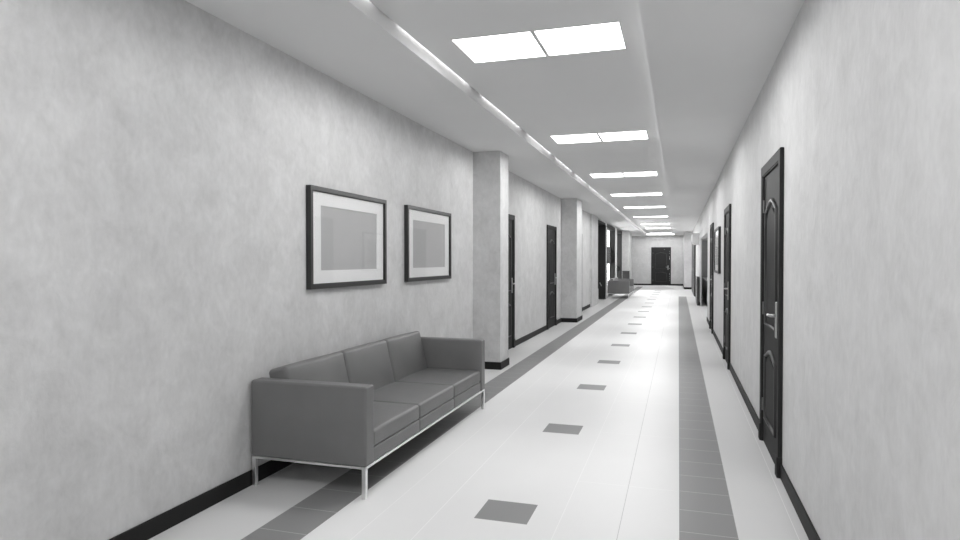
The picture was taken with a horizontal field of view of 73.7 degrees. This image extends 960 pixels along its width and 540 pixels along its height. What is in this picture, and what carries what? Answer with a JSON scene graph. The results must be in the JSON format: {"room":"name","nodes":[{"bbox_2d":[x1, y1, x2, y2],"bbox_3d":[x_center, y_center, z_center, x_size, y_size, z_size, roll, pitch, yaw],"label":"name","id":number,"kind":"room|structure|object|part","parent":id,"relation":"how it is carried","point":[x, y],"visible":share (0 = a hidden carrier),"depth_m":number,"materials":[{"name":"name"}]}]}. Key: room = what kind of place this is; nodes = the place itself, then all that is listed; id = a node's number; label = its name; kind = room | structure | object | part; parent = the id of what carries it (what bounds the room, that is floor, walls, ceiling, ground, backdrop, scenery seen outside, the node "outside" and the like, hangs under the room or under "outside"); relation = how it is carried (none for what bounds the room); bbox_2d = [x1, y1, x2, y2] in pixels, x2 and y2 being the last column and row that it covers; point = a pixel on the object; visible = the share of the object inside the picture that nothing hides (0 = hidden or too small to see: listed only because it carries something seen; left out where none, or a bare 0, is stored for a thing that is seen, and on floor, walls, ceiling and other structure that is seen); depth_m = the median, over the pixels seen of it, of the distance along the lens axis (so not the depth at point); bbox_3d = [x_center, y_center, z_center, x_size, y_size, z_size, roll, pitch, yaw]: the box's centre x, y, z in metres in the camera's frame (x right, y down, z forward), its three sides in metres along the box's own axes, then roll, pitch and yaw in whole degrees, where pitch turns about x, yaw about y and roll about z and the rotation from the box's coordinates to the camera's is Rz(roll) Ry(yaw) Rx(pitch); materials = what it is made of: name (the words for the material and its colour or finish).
{"room":"office corridor","nodes":[
{"label":"office corridor","id":0,"kind":"room"},
{"bbox_2d":[0,0,631,539],"bbox_3d":[2.571,-0.270,17.523,0.200,2.920,42.200,0,1,17],"label":"wall","id":1,"kind":"structure","parent":0,"point":[158,158],"depth_m":3.46,"materials":[{"name":"paint"}]},
{"bbox_2d":[306,185,386,289],"bbox_3d":[-1.077,-0.251,5.346,0.041,0.775,1.285,0,1,17],"label":"framed picture","id":2,"kind":"object","parent":1,"relation":"attached to","point":[346,232],"visible":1,"depth_m":5.23,"materials":[{"name":"grey paper"}]},
{"bbox_2d":[321,206,375,269],"bbox_3d":[-1.084,-0.251,5.348,0.004,0.504,0.958,0,1,17],"label":"print","id":3,"kind":"object","parent":2,"relation":"attached to","point":[348,233],"depth_m":5.31,"materials":[{"name":"grey paper"}]},
{"bbox_2d":[109,304,589,539],"bbox_3d":[2.854,1.142,17.456,0.393,0.098,42.200,0,1,17],"label":"baseboard","id":4,"kind":"structure","parent":1,"relation":"attached to","point":[150,528],"depth_m":3.76,"materials":[{"name":"black wood"}]},
{"bbox_2d":[404,205,450,281],"bbox_3d":[-0.552,-0.277,7.041,0.041,0.775,1.285,0,1,17],"label":"framed picture","id":5,"kind":"object","parent":1,"relation":"attached to","point":[427,232],"visible":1,"depth_m":6.94,"materials":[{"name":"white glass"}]},
{"bbox_2d":[413,220,444,267],"bbox_3d":[-0.558,-0.277,7.043,0.004,0.504,0.958,0,1,17],"label":"print","id":6,"kind":"object","parent":5,"relation":"attached to","point":[428,235],"depth_m":7.02,"materials":[{"name":"grey paper"}]},
{"bbox_2d":[508,214,514,349],"bbox_3d":[0.394,0.198,10.216,0.173,2.200,1.028,0,1,17],"label":"door","id":7,"kind":"structure","parent":1,"relation":"in","point":[511,218],"depth_m":10.54,"materials":[{"name":"grey paint"}]},
{"bbox_3d":[0.416,0.802,10.218,0.030,0.574,0.590,0,1,17],"label":"panel moulding","id":8,"kind":"part","parent":7,"relation":"part of","materials":[{"name":"black wood"}]},
{"bbox_3d":[0.416,-0.131,10.204,0.030,0.955,0.590,0,1,17],"label":"panel moulding","id":9,"kind":"part","parent":7,"relation":"part of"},
{"bbox_2d":[546,225,556,329],"bbox_3d":[1.528,0.144,13.873,0.173,2.200,1.028,0,1,17],"label":"door","id":10,"kind":"structure","parent":1,"relation":"in","point":[551,306],"depth_m":13.86,"materials":[{"name":"grey paint"}]},
{"bbox_3d":[1.551,0.748,13.875,0.030,0.574,0.590,0,1,17],"label":"panel moulding","id":11,"kind":"part","parent":10,"relation":"part of","materials":[{"name":"black wood"}]},
{"bbox_3d":[1.551,-0.185,13.861,0.030,0.955,0.590,0,1,17],"label":"panel moulding","id":12,"kind":"part","parent":10,"relation":"part of","materials":[{"name":"black wood"}]},
{"bbox_2d":[598,220,605,298],"bbox_3d":[4.146,-0.310,22.897,0.465,2.840,2.300,0,1,17],"label":"door","id":13,"kind":"structure","parent":1,"relation":"in","point":[601,225],"depth_m":23.88,"materials":[{"name":"grey paint"}]},
{"bbox_2d":[606,223,614,298],"bbox_3d":[5.186,-0.364,25.904,0.230,2.860,3.440,0,1,17],"label":"window","id":14,"kind":"structure","parent":1,"relation":"in","point":[610,251],"depth_m":27.46,"materials":[{"name":"grey paint"}]},
{"bbox_3d":[5.124,-0.605,25.962,0.014,0.700,3.240,0,1,17],"label":"blind panel","id":15,"kind":"part","parent":14,"relation":"part of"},
{"bbox_2d":[616,229,621,278],"bbox_3d":[6.334,-0.419,29.605,0.230,2.860,2.690,0,1,17],"label":"window","id":16,"kind":"structure","parent":1,"relation":"in","point":[618,232],"depth_m":30.81,"materials":[{"name":"grey glass"}]},
{"bbox_2d":[148,285,808,539],"bbox_3d":[3.751,1.245,17.179,11.000,0.100,42.600,0,1,17],"label":"floor","id":17,"kind":"structure","parent":0,"point":[627,420],"depth_m":4.53,"materials":[{"name":"tile"}]},
{"bbox_2d":[251,331,484,499],"bbox_3d":[-0.711,0.994,5.183,0.820,0.758,2.508,0,1,17],"label":"sofa","id":18,"kind":"object","parent":17,"relation":"on","point":[353,407],"visible":1,"depth_m":4.27,"materials":[{"name":"grey leather"}]},
{"bbox_3d":[-1.451,1.298,4.127,0.028,0.182,0.028,0,1,17],"label":"leg","id":19,"kind":"part","parent":18,"relation":"part of","materials":[{"name":"silver metal"}]},
{"bbox_2d":[269,352,348,382],"bbox_3d":[-1.175,0.848,4.532,0.239,0.447,0.751,0,1,17],"label":"cushion","id":20,"kind":"object","parent":18,"relation":"on","point":[333,367],"depth_m":4.50,"materials":[{"name":"grey leather"}]},
{"bbox_3d":[-1.065,0.951,4.043,0.820,0.490,0.123,0,1,17],"label":"armrest","id":21,"kind":"part","parent":18,"relation":"part of","materials":[{"name":"grey leather"}]},
{"bbox_2d":[334,340,394,389],"bbox_3d":[-0.951,0.837,5.255,0.239,0.447,0.751,0,1,17],"label":"cushion","id":22,"kind":"object","parent":18,"relation":"on","point":[372,363],"depth_m":5.22,"materials":[{"name":"grey leather"}]},
{"bbox_3d":[-0.702,1.301,3.894,0.028,0.182,0.028,0,1,17],"label":"leg","id":23,"kind":"part","parent":18,"relation":"part of","materials":[{"name":"silver metal"}]},
{"bbox_3d":[-0.711,1.186,5.186,0.812,0.014,2.492,0,1,17],"label":"frame","id":24,"kind":"part","parent":18,"relation":"part of","materials":[{"name":"silver metal"}]},
{"bbox_2d":[373,401,418,445],"bbox_3d":[-0.888,1.046,4.446,0.700,0.139,0.753,0,1,17],"label":"seat cushion","id":25,"kind":"object","parent":18,"relation":"on","point":[392,419],"depth_m":4.39,"materials":[{"name":"grey leather"}]},
{"bbox_3d":[-0.888,1.146,4.448,0.700,0.088,0.753,0,1,17],"label":"seat","id":26,"kind":"part","parent":18,"relation":"part of","materials":[{"name":"grey leather"}]},
{"bbox_2d":[379,331,426,381],"bbox_3d":[-0.727,0.827,5.978,0.239,0.447,0.751,0,1,17],"label":"cushion","id":27,"kind":"object","parent":18,"relation":"on","point":[407,352],"depth_m":5.89,"materials":[{"name":"grey leather"}]},
{"bbox_2d":[373,382,453,418],"bbox_3d":[-0.663,1.035,5.169,0.700,0.139,0.753,0,1,17],"label":"seat cushion","id":28,"kind":"object","parent":18,"relation":"on","point":[431,399],"depth_m":5.08,"materials":[{"name":"grey leather"}]},
{"bbox_3d":[-0.663,1.135,5.170,0.700,0.088,0.753,0,1,17],"label":"seat","id":29,"kind":"part","parent":18,"relation":"part of","materials":[{"name":"grey leather"}]},
{"bbox_2d":[396,368,479,396],"bbox_3d":[-0.439,1.025,5.891,0.700,0.139,0.753,0,1,17],"label":"seat cushion","id":30,"kind":"object","parent":18,"relation":"on","point":[464,381],"depth_m":5.79,"materials":[{"name":"grey leather"}]},
{"bbox_3d":[-0.358,0.917,6.321,0.820,0.490,0.123,0,1,17],"label":"armrest","id":31,"kind":"part","parent":18,"relation":"part of","materials":[{"name":"grey leather"}]},
{"bbox_3d":[-0.439,1.125,5.893,0.700,0.088,0.753,0,1,17],"label":"seat","id":32,"kind":"part","parent":18,"relation":"part of","materials":[{"name":"grey leather"}]},
{"bbox_3d":[0.028,1.266,6.248,0.028,0.182,0.028,0,1,17],"label":"leg","id":33,"kind":"part","parent":18,"relation":"part of","materials":[{"name":"silver metal"}]},
{"bbox_2d":[473,151,507,361],"bbox_3d":[0.145,-0.135,8.738,0.390,2.910,0.420,0,1,17],"label":"pier","id":34,"kind":"object","parent":17,"relation":"on","point":[490,168],"visible":0.79,"depth_m":8.54,"materials":[{"name":"paint"}]},
{"bbox_2d":[561,198,581,317],"bbox_3d":[2.207,-0.234,15.411,0.375,2.910,0.850,0,1,17],"label":"pier","id":35,"kind":"object","parent":17,"relation":"on","point":[571,209],"visible":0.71,"depth_m":15.02,"materials":[{"name":"paint"}]},
{"bbox_2d":[590,214,597,306],"bbox_3d":[3.679,-0.312,20.666,0.073,2.910,1.540,0,1,17],"label":"pier","id":36,"kind":"object","parent":17,"relation":"on","point":[593,219],"visible":0.93,"depth_m":20.32,"materials":[{"name":"paint"}]},
{"bbox_2d":[607,277,633,298],"bbox_3d":[5.619,0.693,25.492,0.820,0.758,2.508,0,1,17],"label":"sofa","id":37,"kind":"object","parent":17,"relation":"on","point":[615,285],"visible":1,"depth_m":24.34,"materials":[{"name":"grey leather"}]},
{"bbox_3d":[5.266,0.650,24.352,0.820,0.490,0.123,0,1,17],"label":"armrest","id":38,"kind":"part","parent":37,"relation":"part of","materials":[{"name":"grey leather"}]},
{"bbox_3d":[5.972,0.616,26.630,0.820,0.490,0.123,0,1,17],"label":"armrest","id":39,"kind":"part","parent":37,"relation":"part of","materials":[{"name":"grey leather"}]},
{"bbox_2d":[622,271,629,278],"bbox_3d":[6.608,0.528,28.950,0.320,0.985,0.425,0,1,17],"label":"base cabinet","id":40,"kind":"object","parent":17,"relation":"on","point":[625,274],"visible":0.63,"depth_m":28.76,"materials":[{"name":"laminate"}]},
{"bbox_3d":[6.548,0.533,28.753,0.260,0.820,0.014,0,1,17],"label":"cabinet door","id":41,"kind":"part","parent":40,"relation":"part of","materials":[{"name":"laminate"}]},
{"bbox_2d":[622,231,630,278],"bbox_3d":[7.320,-0.479,31.963,0.335,2.910,1.600,0,1,17],"label":"pier","id":42,"kind":"object","parent":17,"relation":"on","point":[626,235],"visible":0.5,"depth_m":31.21,"materials":[{"name":"paint"}]},
{"bbox_2d":[683,232,691,286],"bbox_3d":[11.208,-0.517,34.526,0.415,2.910,4.600,0,1,17],"label":"pier","id":43,"kind":"object","parent":17,"relation":"on","point":[687,245],"visible":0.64,"depth_m":32.34,"materials":[{"name":"paint"}]},
{"bbox_2d":[691,244,695,295],"bbox_3d":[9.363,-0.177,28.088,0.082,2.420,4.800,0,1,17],"label":"tall cabinet","id":44,"kind":"object","parent":17,"relation":"on","point":[693,284],"visible":0.8,"depth_m":26.29,"materials":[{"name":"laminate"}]},
{"bbox_3d":[9.517,-0.205,28.665,0.010,2.300,1.175,0,1,17],"label":"cabinet door","id":45,"kind":"part","parent":44,"relation":"part of","materials":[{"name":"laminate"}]},
{"bbox_3d":[8.809,-0.172,26.383,0.010,2.300,1.175,0,1,17],"label":"cabinet door","id":46,"kind":"part","parent":44,"relation":"part of","materials":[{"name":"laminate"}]},
{"bbox_2d":[696,276,699,305],"bbox_3d":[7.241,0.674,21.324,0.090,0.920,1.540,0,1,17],"label":"base cabinet","id":47,"kind":"object","parent":17,"relation":"on","point":[697,277],"visible":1,"depth_m":20.61,"materials":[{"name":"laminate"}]},
{"bbox_2d":[701,240,707,297],"bbox_3d":[8.819,-0.024,24.489,0.880,2.220,0.100,0,1,17],"label":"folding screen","id":48,"kind":"object","parent":17,"relation":"on","point":[704,242],"visible":0.02,"depth_m":24.52,"materials":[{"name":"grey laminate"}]},
{"bbox_2d":[702,277,706,305],"bbox_3d":[8.049,0.713,22.016,0.660,0.820,4.240,0,1,17],"label":"countertop","id":49,"kind":"structure","parent":17,"relation":"on","point":[704,279],"depth_m":22.04,"materials":[{"name":"laminate"}]},
{"bbox_2d":[185,0,804,235],"bbox_3d":[3.981,-1.812,17.115,3.920,0.215,42.300,0,1,17],"label":"ceiling","id":50,"kind":"structure","parent":0,"point":[689,74],"depth_m":5.17,"materials":[{"name":"paint"}]},
{"bbox_2d":[451,31,545,62],"bbox_3d":[0.149,-1.601,4.616,0.562,0.006,0.544,0,1,17],"label":"recessed light","id":51,"kind":"object","parent":50,"relation":"in","point":[515,45],"visible":1,"depth_m":4.59,"materials":[{"name":"white plastic"}]},
{"bbox_2d":[551,133,601,143],"bbox_3d":[1.214,-1.652,8.049,0.562,0.006,0.544,0,1,17],"label":"recessed light","id":52,"kind":"object","parent":50,"relation":"in","point":[590,137],"visible":1,"depth_m":8.03,"materials":[{"name":"white plastic"}]},
{"bbox_2d":[533,21,625,55],"bbox_3d":[0.705,-1.598,4.444,0.562,0.006,0.544,0,1,17],"label":"recessed light","id":53,"kind":"object","parent":50,"relation":"in","point":[605,36],"visible":1,"depth_m":4.41,"materials":[{"name":"white plastic"}]},
{"bbox_2d":[590,173,623,177],"bbox_3d":[2.289,-1.703,11.516,0.562,0.006,0.544,0,1,17],"label":"recessed light","id":54,"kind":"object","parent":50,"relation":"in","point":[599,175],"visible":1,"depth_m":11.53,"materials":[{"name":"white plastic"}]},
{"bbox_2d":[598,130,647,140],"bbox_3d":[1.770,-1.649,7.877,0.562,0.006,0.544,0,1,17],"label":"recessed light","id":55,"kind":"object","parent":50,"relation":"in","point":[641,134],"visible":1,"depth_m":7.84,"materials":[{"name":"white plastic"}]},
{"bbox_2d":[610,193,636,196],"bbox_3d":[3.355,-1.754,14.954,0.562,0.006,0.544,0,1,17],"label":"recessed light","id":56,"kind":"object","parent":50,"relation":"in","point":[627,194],"visible":1,"depth_m":14.85,"materials":[{"name":"white plastic"}]},
{"bbox_2d":[611,194,635,195],"bbox_3d":[3.355,-1.755,14.954,0.554,0.004,0.536,0,1,17],"label":"diffuser","id":57,"kind":"object","parent":56,"relation":"attached to","point":[611,194],"depth_m":14.95,"materials":[{"name":"white plastic"}]},
{"bbox_2d":[623,171,656,176],"bbox_3d":[2.845,-1.700,11.344,0.562,0.006,0.544,0,1,17],"label":"recessed light","id":58,"kind":"object","parent":50,"relation":"in","point":[650,173],"visible":1,"depth_m":11.26,"materials":[{"name":"white plastic"}]},
{"bbox_2d":[636,192,661,195],"bbox_3d":[3.911,-1.752,14.782,0.562,0.006,0.544,0,1,17],"label":"recessed light","id":59,"kind":"object","parent":50,"relation":"in","point":[660,193],"visible":1,"depth_m":14.85,"materials":[{"name":"white plastic"}]},
{"bbox_2d":[644,206,664,207],"bbox_3d":[5.007,-1.804,18.315,0.562,0.006,0.544,0,1,17],"label":"recessed light","id":60,"kind":"object","parent":50,"relation":"in","point":[644,206],"visible":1,"depth_m":18.14,"materials":[{"name":"white plastic"}]},
{"bbox_2d":[632,235,683,283],"bbox_3d":[10.515,-0.563,37.227,3.700,2.920,0.150,0,1,17],"label":"wall","id":61,"kind":"structure","parent":0,"point":[641,245],"depth_m":37.33,"materials":[{"name":"paint"}]},
{"bbox_2d":[634,284,682,285],"bbox_3d":[10.302,0.849,37.228,2.905,0.098,0.013,0,1,17],"label":"baseboard","id":62,"kind":"structure","parent":61,"relation":"attached to","point":[634,284],"depth_m":36.97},
{"bbox_2d":[651,247,670,285],"bbox_3d":[10.516,-0.212,37.167,1.108,2.220,0.173,0,1,17],"label":"door","id":63,"kind":"structure","parent":61,"relation":"in","point":[660,256],"depth_m":37.14,"materials":[{"name":"grey paint"}]},
{"bbox_3d":[10.509,0.398,37.154,0.643,0.579,0.030,0,1,17],"label":"panel moulding","id":64,"kind":"part","parent":63,"relation":"part of","materials":[{"name":"black wood"}]},
{"bbox_3d":[10.509,-0.544,37.140,0.643,0.964,0.030,0,1,17],"label":"panel moulding","id":65,"kind":"part","parent":63,"relation":"part of","materials":[{"name":"black wood"}]},
{"bbox_2d":[692,0,959,539],"bbox_3d":[5.876,-0.255,16.498,0.120,2.920,42.200,0,1,17],"label":"wall","id":66,"kind":"structure","parent":0,"point":[861,98],"depth_m":2.44,"materials":[{"name":"paint"}]},
{"bbox_2d":[692,233,698,244],"bbox_3d":[7.451,-1.065,22.146,0.225,0.388,0.956,0,1,17],"label":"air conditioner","id":67,"kind":"object","parent":66,"relation":"attached to","point":[695,236],"visible":0.99,"depth_m":21.70,"materials":[{"name":"white plastic"}]},
{"bbox_2d":[709,223,713,333],"bbox_3d":[4.780,0.155,13.127,0.173,2.200,1.028,0,1,17],"label":"door","id":68,"kind":"structure","parent":66,"relation":"in","point":[711,279],"depth_m":12.89,"materials":[{"name":"grey paint"}]},
{"bbox_3d":[4.758,0.758,13.143,0.030,0.574,0.590,0,1,17],"label":"panel moulding","id":69,"kind":"part","parent":68,"relation":"part of","materials":[{"name":"black wood"}]},
{"bbox_3d":[4.758,-0.175,13.129,0.030,0.955,0.590,0,1,17],"label":"panel moulding","id":70,"kind":"part","parent":68,"relation":"part of","materials":[{"name":"black wood"}]},
{"bbox_2d":[714,226,720,273],"bbox_3d":[4.125,-0.337,11.124,0.041,0.775,1.285,0,1,17],"label":"framed picture","id":71,"kind":"object","parent":66,"relation":"attached to","point":[717,232],"visible":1,"depth_m":11.05,"materials":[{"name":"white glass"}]},
{"bbox_2d":[716,236,717,264],"bbox_3d":[4.131,-0.337,11.122,0.004,0.504,0.958,0,1,17],"label":"print","id":72,"kind":"object","parent":71,"relation":"attached to","point":[716,236],"depth_m":11.25,"materials":[{"name":"grey paper"}]},
{"bbox_2d":[723,204,730,369],"bbox_3d":[3.486,0.217,8.953,0.173,2.200,1.028,0,1,17],"label":"door","id":73,"kind":"structure","parent":66,"relation":"in","point":[727,211],"depth_m":8.87,"materials":[{"name":"grey paint"}]},
{"bbox_3d":[3.463,0.820,8.969,0.030,0.574,0.590,0,1,17],"label":"panel moulding","id":74,"kind":"part","parent":73,"relation":"part of","materials":[{"name":"black wood"}]},
{"bbox_3d":[3.463,-0.113,8.955,0.030,0.955,0.590,0,1,17],"label":"panel moulding","id":75,"kind":"part","parent":73,"relation":"part of","materials":[{"name":"black wood"}]},
{"bbox_2d":[683,285,820,539],"bbox_3d":[5.624,1.155,16.597,0.408,0.098,42.200,0,1,17],"label":"baseboard","id":76,"kind":"structure","parent":66,"relation":"attached to","point":[811,533],"depth_m":3.97,"materials":[{"name":"black wood"}]},
{"bbox_2d":[758,147,783,477],"bbox_3d":[2.174,0.280,4.723,0.173,2.200,1.028,0,1,17],"label":"door","id":77,"kind":"structure","parent":66,"relation":"in","point":[772,172],"depth_m":4.63,"materials":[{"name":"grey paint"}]},
{"bbox_3d":[2.151,0.883,4.739,0.030,0.574,0.590,0,1,17],"label":"panel moulding","id":78,"kind":"part","parent":77,"relation":"part of","materials":[{"name":"black wood"}]},
{"bbox_3d":[2.151,-0.050,4.725,0.030,0.955,0.590,0,1,17],"label":"panel moulding","id":79,"kind":"part","parent":77,"relation":"part of","materials":[{"name":"black wood"}]},
{"bbox_3d":[2.040,0.345,4.401,0.020,0.250,0.036,0,1,17],"label":"handle plate","id":80,"kind":"part","parent":77,"relation":"part of","materials":[{"name":"metal"}]}
]}

